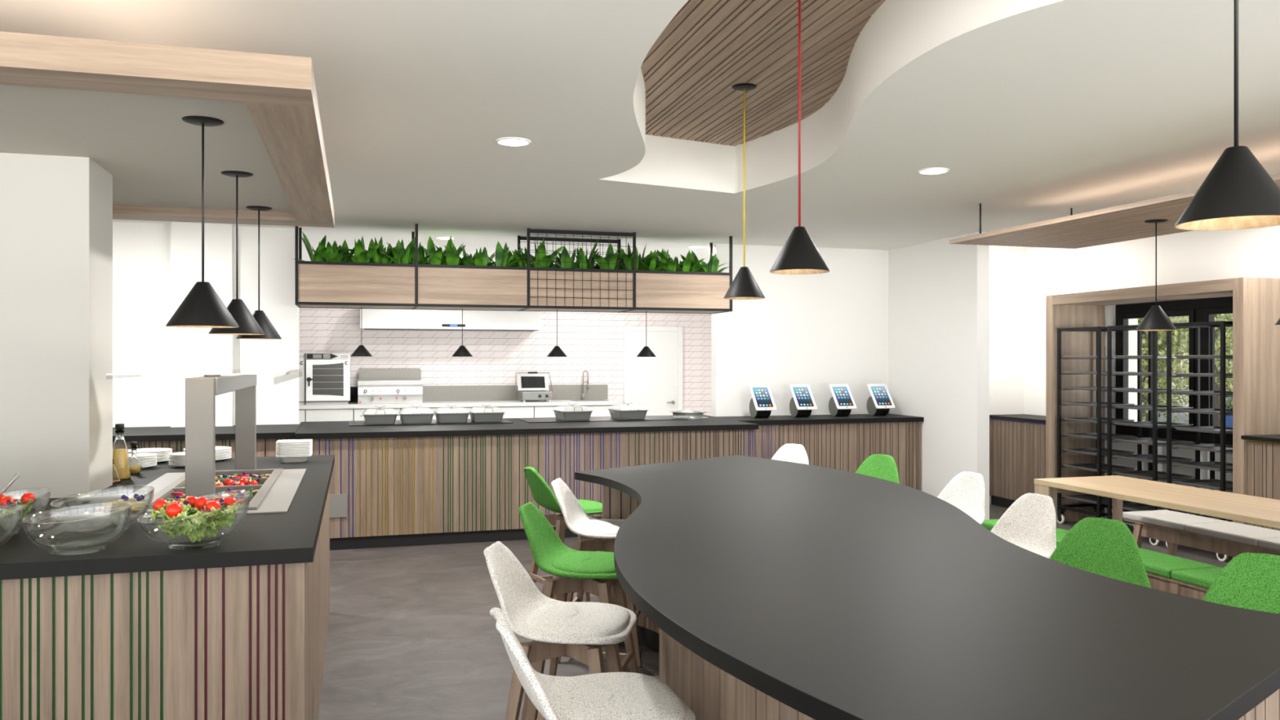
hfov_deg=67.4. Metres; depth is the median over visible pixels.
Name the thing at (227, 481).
cherry tomato
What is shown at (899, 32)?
ceiling bulkhead
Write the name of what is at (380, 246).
leafy plant
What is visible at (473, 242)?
ceiling
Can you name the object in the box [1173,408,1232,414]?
serving tray
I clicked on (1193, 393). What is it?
serving tray
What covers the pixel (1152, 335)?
rack
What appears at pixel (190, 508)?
lettuce leaf
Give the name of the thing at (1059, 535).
seat cushion
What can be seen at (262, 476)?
spinach leaf
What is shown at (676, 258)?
leafy plant
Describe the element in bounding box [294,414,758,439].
countertop
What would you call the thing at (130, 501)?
stick
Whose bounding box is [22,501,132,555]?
glass bowl
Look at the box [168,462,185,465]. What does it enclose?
plate
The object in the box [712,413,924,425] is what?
countertop
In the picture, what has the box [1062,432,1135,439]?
serving tray
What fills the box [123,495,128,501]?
blueberry
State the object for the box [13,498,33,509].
lettuce leaf
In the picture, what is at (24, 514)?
lettuce leaf
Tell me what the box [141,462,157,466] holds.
plate
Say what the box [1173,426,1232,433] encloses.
serving tray
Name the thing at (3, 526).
lettuce leaf
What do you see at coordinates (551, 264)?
leafy plant
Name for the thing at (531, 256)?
leafy plant
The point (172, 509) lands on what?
cherry tomato
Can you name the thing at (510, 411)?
base cabinet
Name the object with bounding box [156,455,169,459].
dinner plate
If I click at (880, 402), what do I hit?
tablet stand
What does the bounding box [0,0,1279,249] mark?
ceiling
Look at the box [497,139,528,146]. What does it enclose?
diffuser
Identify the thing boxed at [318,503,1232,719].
floor
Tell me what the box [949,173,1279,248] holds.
raft
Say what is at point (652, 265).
leafy plant
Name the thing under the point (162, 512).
lettuce leaf
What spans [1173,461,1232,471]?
serving tray
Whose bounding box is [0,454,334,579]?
countertop
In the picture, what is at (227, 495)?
radish slice
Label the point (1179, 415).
parked car
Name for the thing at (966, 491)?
bar stool
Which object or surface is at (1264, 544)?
seat cushion
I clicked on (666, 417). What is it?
plate
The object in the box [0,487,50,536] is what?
glass bowl
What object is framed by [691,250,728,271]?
leafy plant
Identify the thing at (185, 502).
kidney bean
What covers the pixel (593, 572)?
bar stool
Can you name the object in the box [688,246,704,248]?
diffuser
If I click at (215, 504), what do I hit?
cherry tomato
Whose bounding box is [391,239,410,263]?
leafy plant
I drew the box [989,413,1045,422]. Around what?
countertop
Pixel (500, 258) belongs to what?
leafy plant
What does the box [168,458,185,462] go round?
plate
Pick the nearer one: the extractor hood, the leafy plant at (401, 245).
the leafy plant at (401, 245)
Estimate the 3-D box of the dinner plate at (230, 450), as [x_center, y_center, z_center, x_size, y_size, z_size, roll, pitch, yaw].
[-2.450,0.526,5.439,0.250,0.018,0.250,0,0,-16]
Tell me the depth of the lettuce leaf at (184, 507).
2.92 m
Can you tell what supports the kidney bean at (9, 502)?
on the lettuce leaf at (5, 511)
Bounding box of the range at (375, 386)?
[357,368,422,404]
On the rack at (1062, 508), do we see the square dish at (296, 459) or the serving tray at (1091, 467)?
the serving tray at (1091, 467)
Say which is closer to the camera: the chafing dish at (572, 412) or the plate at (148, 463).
the plate at (148, 463)
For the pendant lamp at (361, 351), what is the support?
hanging from the planter
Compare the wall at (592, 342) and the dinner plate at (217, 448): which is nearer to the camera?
the dinner plate at (217, 448)
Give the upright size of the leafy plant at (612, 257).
0.336 m
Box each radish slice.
[91,511,102,515]
[221,493,231,497]
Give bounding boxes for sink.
[571,399,608,400]
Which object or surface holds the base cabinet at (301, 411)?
on the floor
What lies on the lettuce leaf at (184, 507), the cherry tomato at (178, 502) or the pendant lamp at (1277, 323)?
the cherry tomato at (178, 502)
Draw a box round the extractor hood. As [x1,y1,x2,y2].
[360,308,542,331]
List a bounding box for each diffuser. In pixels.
[436,237,453,239]
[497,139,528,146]
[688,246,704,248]
[920,168,946,174]
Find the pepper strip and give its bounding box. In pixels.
[236,474,249,476]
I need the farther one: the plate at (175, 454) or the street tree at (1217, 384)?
the street tree at (1217, 384)
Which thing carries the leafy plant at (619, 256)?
on the planter
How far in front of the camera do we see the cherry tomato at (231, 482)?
4.37 m
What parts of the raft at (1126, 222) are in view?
hanging rod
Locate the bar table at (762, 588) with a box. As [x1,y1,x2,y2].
[574,454,1279,719]
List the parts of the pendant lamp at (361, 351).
lamp shade, cord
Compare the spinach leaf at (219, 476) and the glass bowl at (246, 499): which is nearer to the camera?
the glass bowl at (246, 499)
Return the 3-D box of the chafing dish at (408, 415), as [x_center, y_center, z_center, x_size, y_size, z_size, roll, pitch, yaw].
[-2.015,0.486,8.648,0.342,0.154,0.330,0,0,-16]
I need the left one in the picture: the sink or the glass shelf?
the glass shelf
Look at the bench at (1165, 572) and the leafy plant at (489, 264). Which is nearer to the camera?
the bench at (1165, 572)
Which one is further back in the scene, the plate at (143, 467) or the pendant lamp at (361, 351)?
the pendant lamp at (361, 351)
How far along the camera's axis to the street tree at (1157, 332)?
32.91 m
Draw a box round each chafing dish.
[360,405,399,424]
[396,405,435,423]
[433,404,471,422]
[468,404,505,422]
[552,403,592,420]
[608,402,648,419]
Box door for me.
[623,325,683,415]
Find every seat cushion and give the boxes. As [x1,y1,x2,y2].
[981,519,1068,533]
[1055,532,1067,546]
[1122,509,1227,530]
[1138,547,1217,578]
[1171,567,1223,588]
[1184,521,1279,546]
[1257,537,1279,550]
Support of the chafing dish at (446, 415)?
on the plate at (433, 421)
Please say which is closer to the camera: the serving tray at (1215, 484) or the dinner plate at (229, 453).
the dinner plate at (229, 453)
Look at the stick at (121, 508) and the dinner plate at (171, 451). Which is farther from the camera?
the dinner plate at (171, 451)
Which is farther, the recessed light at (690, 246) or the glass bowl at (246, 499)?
the recessed light at (690, 246)
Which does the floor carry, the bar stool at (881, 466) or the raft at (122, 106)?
the bar stool at (881, 466)
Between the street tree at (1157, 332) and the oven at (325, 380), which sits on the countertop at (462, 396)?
the oven at (325, 380)
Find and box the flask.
[112,458,121,483]
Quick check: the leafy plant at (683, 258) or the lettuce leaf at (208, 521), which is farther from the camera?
the leafy plant at (683, 258)
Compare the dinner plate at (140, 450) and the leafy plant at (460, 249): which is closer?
the dinner plate at (140, 450)
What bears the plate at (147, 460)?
on the plate at (151, 460)
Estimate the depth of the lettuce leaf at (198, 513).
2.88 m
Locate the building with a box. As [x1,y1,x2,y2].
[1171,338,1231,406]
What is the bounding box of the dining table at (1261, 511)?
[1033,475,1279,528]
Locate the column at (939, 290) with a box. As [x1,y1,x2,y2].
[888,231,989,519]
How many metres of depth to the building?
40.00 m
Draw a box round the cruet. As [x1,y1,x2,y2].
[128,441,142,474]
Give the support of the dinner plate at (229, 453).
on the dinner plate at (229, 455)
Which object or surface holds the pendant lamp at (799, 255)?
hanging from the ceiling panel
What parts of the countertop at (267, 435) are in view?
slat panel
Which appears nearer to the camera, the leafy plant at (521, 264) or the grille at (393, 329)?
the leafy plant at (521, 264)
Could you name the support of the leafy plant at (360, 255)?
on the planter
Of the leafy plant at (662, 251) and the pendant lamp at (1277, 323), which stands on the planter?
the leafy plant at (662, 251)
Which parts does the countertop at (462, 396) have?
splash panel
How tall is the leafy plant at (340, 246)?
0.268 m
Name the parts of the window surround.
panel, panel, panel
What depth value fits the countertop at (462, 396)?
13.97 m
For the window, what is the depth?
8.17 m
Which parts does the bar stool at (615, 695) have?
leg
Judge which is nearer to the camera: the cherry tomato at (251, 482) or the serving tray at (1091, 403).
the cherry tomato at (251, 482)
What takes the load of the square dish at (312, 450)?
on the square dish at (312, 451)
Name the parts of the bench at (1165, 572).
leg, rail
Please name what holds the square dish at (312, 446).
on the square dish at (312, 448)
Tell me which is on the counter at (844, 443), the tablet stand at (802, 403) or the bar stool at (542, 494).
the tablet stand at (802, 403)
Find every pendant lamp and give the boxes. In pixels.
[165,115,239,328]
[208,170,264,334]
[235,205,281,339]
[350,306,372,356]
[451,308,472,356]
[546,310,567,356]
[636,311,656,356]
[723,83,764,299]
[769,0,829,274]
[1135,218,1177,330]
[1174,0,1279,231]
[1275,318,1279,325]
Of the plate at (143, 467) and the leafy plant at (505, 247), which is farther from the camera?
the leafy plant at (505, 247)
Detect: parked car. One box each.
[1157,397,1188,423]
[1225,397,1232,427]
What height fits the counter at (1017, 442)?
0.930 m
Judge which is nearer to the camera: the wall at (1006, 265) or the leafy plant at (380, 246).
the leafy plant at (380, 246)
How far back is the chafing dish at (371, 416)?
8.42 m
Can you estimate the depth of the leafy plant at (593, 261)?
8.96 m
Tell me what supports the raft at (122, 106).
hanging from the ceiling at (1041, 113)
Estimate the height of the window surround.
2.100 m
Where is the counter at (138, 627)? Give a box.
[0,454,334,719]
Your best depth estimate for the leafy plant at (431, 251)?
8.40 m
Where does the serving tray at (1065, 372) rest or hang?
on the rack at (1062, 508)
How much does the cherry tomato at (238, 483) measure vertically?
0.042 m
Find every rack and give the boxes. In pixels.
[1057,326,1142,526]
[1106,324,1199,545]
[1165,320,1232,560]
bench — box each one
[981,519,1223,599]
[1122,509,1279,556]
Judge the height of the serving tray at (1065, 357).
0.022 m
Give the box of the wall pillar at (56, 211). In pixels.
[0,152,112,499]
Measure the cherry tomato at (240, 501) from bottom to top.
0.041 m
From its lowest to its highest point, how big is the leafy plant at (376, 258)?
0.302 m
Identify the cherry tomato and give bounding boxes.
[0,496,14,508]
[20,493,35,505]
[153,498,167,510]
[165,502,182,517]
[169,501,182,506]
[186,496,197,506]
[195,497,208,510]
[205,499,221,512]
[223,478,232,485]
[223,496,237,507]
[228,480,237,485]
[235,482,244,485]
[237,498,246,505]
[239,477,248,484]
[248,480,257,484]
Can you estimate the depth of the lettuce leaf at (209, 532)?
2.94 m
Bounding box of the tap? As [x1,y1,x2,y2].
[582,370,589,399]
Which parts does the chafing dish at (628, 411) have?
lid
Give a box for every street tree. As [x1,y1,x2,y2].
[1137,313,1232,423]
[1157,313,1232,426]
[1157,332,1232,405]
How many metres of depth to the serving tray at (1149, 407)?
8.03 m
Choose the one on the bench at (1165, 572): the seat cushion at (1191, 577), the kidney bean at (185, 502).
the seat cushion at (1191, 577)
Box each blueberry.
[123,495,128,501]
[136,496,142,501]
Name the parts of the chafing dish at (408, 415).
lid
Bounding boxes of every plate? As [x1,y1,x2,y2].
[128,448,172,453]
[128,450,172,454]
[128,453,157,458]
[128,455,157,460]
[138,457,157,461]
[139,458,157,462]
[140,460,157,464]
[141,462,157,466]
[142,463,157,468]
[156,451,172,456]
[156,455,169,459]
[156,458,168,462]
[168,451,185,456]
[168,455,185,457]
[168,457,185,459]
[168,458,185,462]
[168,460,185,463]
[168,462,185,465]
[168,463,185,467]
[182,446,231,451]
[182,448,231,453]
[183,449,231,454]
[215,451,231,455]
[215,453,231,457]
[215,454,231,458]
[215,456,231,461]
[348,418,512,426]
[518,415,687,422]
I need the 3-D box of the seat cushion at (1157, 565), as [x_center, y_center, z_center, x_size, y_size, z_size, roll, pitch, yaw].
[2.647,1.042,4.947,0.308,0.044,0.505,0,0,-16]
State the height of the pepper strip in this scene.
0.017 m
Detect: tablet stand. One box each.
[748,384,776,417]
[789,384,817,417]
[828,383,857,416]
[866,383,895,415]
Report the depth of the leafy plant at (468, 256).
8.64 m
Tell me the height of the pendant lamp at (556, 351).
0.435 m
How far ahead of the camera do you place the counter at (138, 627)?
2.87 m
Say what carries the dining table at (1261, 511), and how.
on the floor
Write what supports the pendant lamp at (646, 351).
hanging from the planter
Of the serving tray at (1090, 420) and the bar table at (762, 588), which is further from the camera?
the serving tray at (1090, 420)
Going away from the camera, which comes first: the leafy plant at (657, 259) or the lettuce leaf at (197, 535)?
the lettuce leaf at (197, 535)
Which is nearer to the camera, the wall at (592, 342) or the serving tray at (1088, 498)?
the serving tray at (1088, 498)
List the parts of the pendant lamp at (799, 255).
lamp shade, cord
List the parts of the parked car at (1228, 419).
car glass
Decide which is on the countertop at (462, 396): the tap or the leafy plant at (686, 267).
the tap
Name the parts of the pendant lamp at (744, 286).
lamp shade, cord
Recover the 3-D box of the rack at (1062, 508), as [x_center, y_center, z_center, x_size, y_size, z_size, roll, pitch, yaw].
[4.131,0.604,8.648,0.480,1.792,0.554,0,0,-16]
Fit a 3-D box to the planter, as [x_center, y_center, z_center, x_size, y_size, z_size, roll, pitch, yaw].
[-1.071,-0.815,8.779,3.895,0.710,0.553,0,0,-16]
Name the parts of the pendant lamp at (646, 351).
cord, lamp shade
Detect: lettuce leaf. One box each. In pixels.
[0,506,20,516]
[0,515,16,524]
[0,517,16,532]
[4,508,19,518]
[7,506,32,520]
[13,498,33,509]
[151,499,175,515]
[151,507,166,519]
[157,517,182,529]
[162,503,189,519]
[162,515,168,521]
[162,525,182,538]
[164,528,192,535]
[167,519,195,533]
[172,511,205,526]
[173,520,200,531]
[173,527,189,537]
[181,511,203,521]
[182,525,207,542]
[187,506,201,512]
[190,520,219,533]
[191,513,213,527]
[200,502,224,520]
[203,523,217,537]
[208,502,237,520]
[213,505,236,527]
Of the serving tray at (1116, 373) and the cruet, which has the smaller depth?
the cruet
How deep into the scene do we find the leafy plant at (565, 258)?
8.72 m
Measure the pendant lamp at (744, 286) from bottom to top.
1.162 m
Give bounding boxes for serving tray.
[1062,355,1115,358]
[1062,371,1134,374]
[1062,386,1135,391]
[1062,401,1134,406]
[1062,417,1135,422]
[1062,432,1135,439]
[1062,448,1134,455]
[1062,462,1135,471]
[1062,493,1132,504]
[1113,372,1188,375]
[1113,388,1192,392]
[1113,421,1192,427]
[1113,437,1192,444]
[1113,453,1192,462]
[1113,470,1192,479]
[1114,355,1177,358]
[1114,404,1192,410]
[1122,503,1190,513]
[1173,355,1232,358]
[1173,373,1232,377]
[1173,391,1232,395]
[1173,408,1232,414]
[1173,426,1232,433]
[1173,444,1232,452]
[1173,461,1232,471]
[1173,479,1232,490]
[1197,515,1232,521]
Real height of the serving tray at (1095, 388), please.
0.022 m
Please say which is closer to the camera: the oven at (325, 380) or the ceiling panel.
the ceiling panel
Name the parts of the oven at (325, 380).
control panel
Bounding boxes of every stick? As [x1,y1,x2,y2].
[96,502,124,510]
[103,500,132,506]
[113,506,142,511]
[116,505,144,508]
[118,498,146,501]
[120,503,148,506]
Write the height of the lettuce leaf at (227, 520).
0.062 m
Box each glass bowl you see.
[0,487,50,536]
[0,504,23,546]
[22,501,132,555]
[49,484,154,533]
[137,489,250,549]
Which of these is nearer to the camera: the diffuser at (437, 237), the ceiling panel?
the ceiling panel
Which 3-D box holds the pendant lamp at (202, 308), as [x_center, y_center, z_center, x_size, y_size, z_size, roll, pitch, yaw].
[-1.542,-0.481,3.387,0.235,0.728,0.235,0,0,-16]
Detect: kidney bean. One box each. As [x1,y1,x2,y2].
[6,499,13,506]
[182,499,189,504]
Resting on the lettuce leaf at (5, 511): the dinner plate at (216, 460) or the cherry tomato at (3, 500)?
the cherry tomato at (3, 500)
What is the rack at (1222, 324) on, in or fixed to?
on the floor
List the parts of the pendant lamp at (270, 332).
lamp shade, cord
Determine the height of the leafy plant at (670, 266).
0.300 m
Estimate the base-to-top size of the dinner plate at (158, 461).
0.018 m
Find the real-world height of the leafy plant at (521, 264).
0.304 m
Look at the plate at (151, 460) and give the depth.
5.02 m
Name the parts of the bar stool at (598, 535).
leg, leg, leg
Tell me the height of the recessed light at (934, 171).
0.016 m
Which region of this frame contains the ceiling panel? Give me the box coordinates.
[640,0,885,146]
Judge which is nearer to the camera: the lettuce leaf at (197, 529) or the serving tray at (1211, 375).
the lettuce leaf at (197, 529)
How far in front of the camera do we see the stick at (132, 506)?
3.23 m
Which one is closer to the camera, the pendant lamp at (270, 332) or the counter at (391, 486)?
the pendant lamp at (270, 332)
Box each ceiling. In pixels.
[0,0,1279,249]
[297,228,714,265]
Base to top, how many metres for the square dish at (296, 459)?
0.040 m
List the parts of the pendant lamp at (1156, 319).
cord, lamp shade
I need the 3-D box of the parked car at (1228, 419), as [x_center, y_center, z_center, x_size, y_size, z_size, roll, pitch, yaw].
[17.532,1.674,27.089,4.250,1.446,1.760,0,0,32]
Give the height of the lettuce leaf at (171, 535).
0.050 m
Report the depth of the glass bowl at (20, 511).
2.81 m
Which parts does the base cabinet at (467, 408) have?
cabinet door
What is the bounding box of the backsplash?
[359,368,421,380]
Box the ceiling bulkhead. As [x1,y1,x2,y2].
[599,0,1063,193]
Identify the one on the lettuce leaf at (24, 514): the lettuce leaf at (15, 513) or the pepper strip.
the lettuce leaf at (15, 513)
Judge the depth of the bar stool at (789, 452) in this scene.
7.00 m
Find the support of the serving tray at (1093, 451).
on the rack at (1062, 508)
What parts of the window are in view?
sash, sill, sash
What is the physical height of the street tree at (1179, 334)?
5.570 m
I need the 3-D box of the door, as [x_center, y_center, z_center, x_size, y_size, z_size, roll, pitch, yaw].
[0.215,0.490,14.814,0.951,2.020,0.105,0,0,-16]
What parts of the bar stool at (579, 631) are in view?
leg, leg, leg, leg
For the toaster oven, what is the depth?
13.99 m
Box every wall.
[112,222,888,427]
[298,307,711,416]
[989,247,1024,503]
[1024,225,1279,525]
[1128,318,1137,421]
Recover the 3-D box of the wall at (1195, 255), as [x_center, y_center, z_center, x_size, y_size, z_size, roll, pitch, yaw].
[5.688,0.165,4.838,0.150,2.670,11.060,0,0,-16]
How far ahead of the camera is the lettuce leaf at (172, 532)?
2.88 m
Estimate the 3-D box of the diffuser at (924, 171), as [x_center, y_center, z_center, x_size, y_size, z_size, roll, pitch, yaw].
[1.813,-1.159,5.933,0.164,0.010,0.164,0,0,-16]
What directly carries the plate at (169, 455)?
on the plate at (169, 457)
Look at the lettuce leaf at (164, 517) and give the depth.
2.96 m
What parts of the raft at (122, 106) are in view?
raft panel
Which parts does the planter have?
board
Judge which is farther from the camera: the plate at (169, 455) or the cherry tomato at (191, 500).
the plate at (169, 455)
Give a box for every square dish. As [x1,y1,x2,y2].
[275,439,312,444]
[275,440,312,445]
[275,442,312,447]
[275,444,312,448]
[275,444,312,449]
[275,446,312,451]
[275,448,312,453]
[275,449,312,454]
[275,451,312,456]
[275,453,312,462]
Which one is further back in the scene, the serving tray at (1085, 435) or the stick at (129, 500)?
the serving tray at (1085, 435)
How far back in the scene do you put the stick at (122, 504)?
3.19 m
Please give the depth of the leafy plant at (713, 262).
9.15 m
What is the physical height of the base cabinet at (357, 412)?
0.840 m
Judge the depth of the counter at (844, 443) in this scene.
9.39 m
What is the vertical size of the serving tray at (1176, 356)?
0.022 m
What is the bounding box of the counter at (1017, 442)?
[989,413,1045,507]
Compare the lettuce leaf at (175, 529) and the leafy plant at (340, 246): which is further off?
the leafy plant at (340, 246)
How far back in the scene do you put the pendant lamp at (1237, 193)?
2.06 m
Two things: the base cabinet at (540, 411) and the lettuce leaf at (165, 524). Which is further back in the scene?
the base cabinet at (540, 411)
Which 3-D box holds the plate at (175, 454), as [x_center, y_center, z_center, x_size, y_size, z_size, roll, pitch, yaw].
[-2.416,0.508,5.147,0.200,0.018,0.200,0,0,-16]
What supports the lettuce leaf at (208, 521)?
on the lettuce leaf at (212, 526)
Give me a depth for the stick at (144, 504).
3.24 m
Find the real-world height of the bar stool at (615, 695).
0.891 m
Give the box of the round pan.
[670,410,709,418]
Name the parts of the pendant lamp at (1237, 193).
lamp shade, cord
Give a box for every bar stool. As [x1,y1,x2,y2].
[483,541,636,719]
[489,607,695,719]
[518,502,638,719]
[524,466,602,601]
[551,477,641,666]
[771,443,808,464]
[855,453,899,483]
[937,471,986,524]
[990,493,1056,558]
[1049,517,1151,587]
[1202,552,1279,613]
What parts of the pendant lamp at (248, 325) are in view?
lamp shade, cord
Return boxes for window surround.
[1045,277,1279,558]
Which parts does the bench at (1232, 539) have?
leg, leg, rail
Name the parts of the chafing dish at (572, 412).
lid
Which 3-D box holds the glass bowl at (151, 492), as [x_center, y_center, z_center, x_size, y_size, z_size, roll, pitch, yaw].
[-1.801,0.503,3.222,0.306,0.133,0.306,0,0,-16]
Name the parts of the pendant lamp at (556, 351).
lamp shade, cord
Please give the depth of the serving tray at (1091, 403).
8.61 m
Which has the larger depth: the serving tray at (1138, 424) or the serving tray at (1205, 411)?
the serving tray at (1138, 424)
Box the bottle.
[112,423,130,479]
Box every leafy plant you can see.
[301,231,343,261]
[311,240,354,262]
[337,244,353,256]
[340,239,355,262]
[342,236,381,262]
[345,236,399,262]
[351,237,399,263]
[368,238,395,251]
[379,237,414,263]
[386,243,392,263]
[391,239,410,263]
[398,244,430,264]
[422,235,454,264]
[422,235,466,263]
[434,239,459,265]
[443,243,471,265]
[458,244,472,265]
[459,248,487,266]
[472,247,495,263]
[480,241,522,266]
[483,246,495,266]
[493,242,522,266]
[504,248,524,266]
[506,242,551,266]
[514,238,564,267]
[520,240,571,267]
[520,247,534,266]
[546,248,575,267]
[551,246,578,268]
[573,240,599,268]
[585,254,599,269]
[592,243,628,269]
[594,248,628,269]
[614,242,639,270]
[626,244,661,270]
[639,253,667,271]
[653,249,671,271]
[655,249,684,271]
[656,256,695,269]
[659,248,671,262]
[667,249,706,271]
[680,253,709,271]
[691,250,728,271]
[699,253,728,272]
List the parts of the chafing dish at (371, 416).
lid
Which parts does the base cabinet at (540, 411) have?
cabinet door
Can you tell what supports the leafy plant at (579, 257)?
on the planter
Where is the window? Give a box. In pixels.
[1115,296,1232,445]
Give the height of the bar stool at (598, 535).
0.891 m
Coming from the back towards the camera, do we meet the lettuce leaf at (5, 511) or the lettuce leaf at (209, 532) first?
the lettuce leaf at (5, 511)
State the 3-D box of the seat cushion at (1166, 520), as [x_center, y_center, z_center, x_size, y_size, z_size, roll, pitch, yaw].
[3.485,1.042,6.263,0.370,0.044,0.505,0,0,-16]
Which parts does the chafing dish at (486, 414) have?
lid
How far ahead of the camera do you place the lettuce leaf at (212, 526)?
2.89 m
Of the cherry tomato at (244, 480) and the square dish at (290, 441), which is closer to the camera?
the cherry tomato at (244, 480)
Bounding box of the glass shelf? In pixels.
[106,368,302,384]
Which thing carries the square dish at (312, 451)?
on the square dish at (296, 459)
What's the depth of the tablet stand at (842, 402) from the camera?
9.68 m
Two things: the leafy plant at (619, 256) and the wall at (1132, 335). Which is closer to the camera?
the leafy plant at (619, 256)
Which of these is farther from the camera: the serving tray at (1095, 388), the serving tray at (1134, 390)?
the serving tray at (1095, 388)
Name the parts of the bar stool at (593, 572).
leg, leg, leg, leg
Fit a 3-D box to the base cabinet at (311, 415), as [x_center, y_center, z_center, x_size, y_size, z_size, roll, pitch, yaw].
[-4.254,1.080,13.185,0.613,0.840,0.680,0,0,-16]
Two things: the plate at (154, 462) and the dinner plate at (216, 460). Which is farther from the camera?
the dinner plate at (216, 460)
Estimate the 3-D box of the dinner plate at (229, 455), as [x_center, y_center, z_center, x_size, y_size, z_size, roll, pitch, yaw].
[-2.450,0.552,5.439,0.250,0.018,0.250,0,0,-16]
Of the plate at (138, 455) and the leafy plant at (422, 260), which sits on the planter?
the leafy plant at (422, 260)
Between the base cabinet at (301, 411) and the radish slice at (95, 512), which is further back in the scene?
the base cabinet at (301, 411)
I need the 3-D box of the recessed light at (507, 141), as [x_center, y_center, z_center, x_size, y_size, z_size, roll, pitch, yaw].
[-0.678,-1.162,5.136,0.190,0.016,0.190,0,0,-16]
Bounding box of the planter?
[294,223,732,314]
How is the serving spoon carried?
on the lettuce leaf
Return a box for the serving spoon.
[0,472,20,495]
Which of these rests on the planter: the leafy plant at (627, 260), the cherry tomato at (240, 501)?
the leafy plant at (627, 260)
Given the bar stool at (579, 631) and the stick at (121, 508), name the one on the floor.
the bar stool at (579, 631)
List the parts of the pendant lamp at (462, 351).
lamp shade, cord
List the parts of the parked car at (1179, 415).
car glass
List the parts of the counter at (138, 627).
slat panel, slat panel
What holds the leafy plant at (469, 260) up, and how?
on the planter
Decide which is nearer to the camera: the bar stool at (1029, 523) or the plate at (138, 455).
the bar stool at (1029, 523)
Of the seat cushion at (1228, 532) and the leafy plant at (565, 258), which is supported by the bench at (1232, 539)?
the seat cushion at (1228, 532)
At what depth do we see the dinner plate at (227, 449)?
5.40 m
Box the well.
[88,468,306,520]
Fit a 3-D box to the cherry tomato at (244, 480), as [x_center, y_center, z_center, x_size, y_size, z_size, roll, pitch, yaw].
[-1.844,0.569,4.473,0.041,0.042,0.041,0,0,9]
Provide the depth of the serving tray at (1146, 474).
8.09 m
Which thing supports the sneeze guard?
on the well
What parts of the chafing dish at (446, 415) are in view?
lid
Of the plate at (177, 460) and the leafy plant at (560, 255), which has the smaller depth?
the plate at (177, 460)
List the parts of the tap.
spout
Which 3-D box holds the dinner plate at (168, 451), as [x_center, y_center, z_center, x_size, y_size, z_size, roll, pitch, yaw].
[-2.737,0.517,5.333,0.250,0.018,0.250,0,0,-16]
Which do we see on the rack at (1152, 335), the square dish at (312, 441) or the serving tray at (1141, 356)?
the serving tray at (1141, 356)
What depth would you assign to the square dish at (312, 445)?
5.31 m
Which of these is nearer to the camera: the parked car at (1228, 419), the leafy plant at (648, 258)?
the leafy plant at (648, 258)
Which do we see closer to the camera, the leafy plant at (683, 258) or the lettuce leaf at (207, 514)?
the lettuce leaf at (207, 514)
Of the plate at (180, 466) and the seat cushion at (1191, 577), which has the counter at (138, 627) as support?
the plate at (180, 466)
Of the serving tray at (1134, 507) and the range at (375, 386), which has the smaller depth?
the serving tray at (1134, 507)
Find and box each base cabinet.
[298,408,305,424]
[305,408,353,422]
[353,408,400,421]
[400,407,444,419]
[463,406,490,418]
[490,406,533,417]
[533,405,564,417]
[582,404,618,417]
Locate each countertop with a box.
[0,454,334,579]
[112,423,302,457]
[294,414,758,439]
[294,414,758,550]
[298,384,622,408]
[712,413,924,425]
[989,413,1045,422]
[1240,434,1279,442]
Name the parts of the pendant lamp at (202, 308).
lamp shade, cord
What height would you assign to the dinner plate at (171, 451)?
0.018 m
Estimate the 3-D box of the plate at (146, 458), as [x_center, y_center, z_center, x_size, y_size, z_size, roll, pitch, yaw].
[-2.655,0.517,5.055,0.200,0.018,0.200,0,0,-16]
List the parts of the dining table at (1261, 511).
leg, leg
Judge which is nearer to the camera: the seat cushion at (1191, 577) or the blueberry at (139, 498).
the blueberry at (139, 498)
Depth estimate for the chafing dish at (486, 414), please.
8.71 m
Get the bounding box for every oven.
[298,353,350,404]
[515,372,552,402]
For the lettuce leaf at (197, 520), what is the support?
in the glass bowl at (246, 499)
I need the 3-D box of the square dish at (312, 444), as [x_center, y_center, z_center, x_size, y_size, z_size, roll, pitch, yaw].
[-1.940,0.499,5.391,0.186,0.040,0.186,0,0,-16]
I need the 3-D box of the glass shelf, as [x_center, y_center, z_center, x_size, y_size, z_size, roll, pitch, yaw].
[-1.812,0.068,4.209,0.531,0.040,1.860,0,0,-16]
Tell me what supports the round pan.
on the counter at (391, 486)
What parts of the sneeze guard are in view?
post, post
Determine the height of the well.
0.076 m
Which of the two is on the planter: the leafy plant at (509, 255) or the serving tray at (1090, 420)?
the leafy plant at (509, 255)
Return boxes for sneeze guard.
[106,368,302,501]
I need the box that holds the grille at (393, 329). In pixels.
[364,328,537,331]
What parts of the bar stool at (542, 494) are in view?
leg, leg, leg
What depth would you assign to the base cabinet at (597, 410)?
13.92 m
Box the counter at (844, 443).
[712,413,924,490]
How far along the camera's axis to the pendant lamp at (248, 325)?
4.32 m
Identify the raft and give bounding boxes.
[0,31,334,227]
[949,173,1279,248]
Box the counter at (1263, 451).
[1240,434,1279,530]
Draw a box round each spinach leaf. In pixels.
[186,509,195,515]
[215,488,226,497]
[217,475,229,479]
[239,487,252,496]
[251,474,265,478]
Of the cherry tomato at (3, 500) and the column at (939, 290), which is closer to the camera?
the cherry tomato at (3, 500)
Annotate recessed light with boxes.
[435,235,455,239]
[495,137,531,146]
[687,245,706,248]
[917,167,949,174]
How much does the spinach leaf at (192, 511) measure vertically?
0.034 m

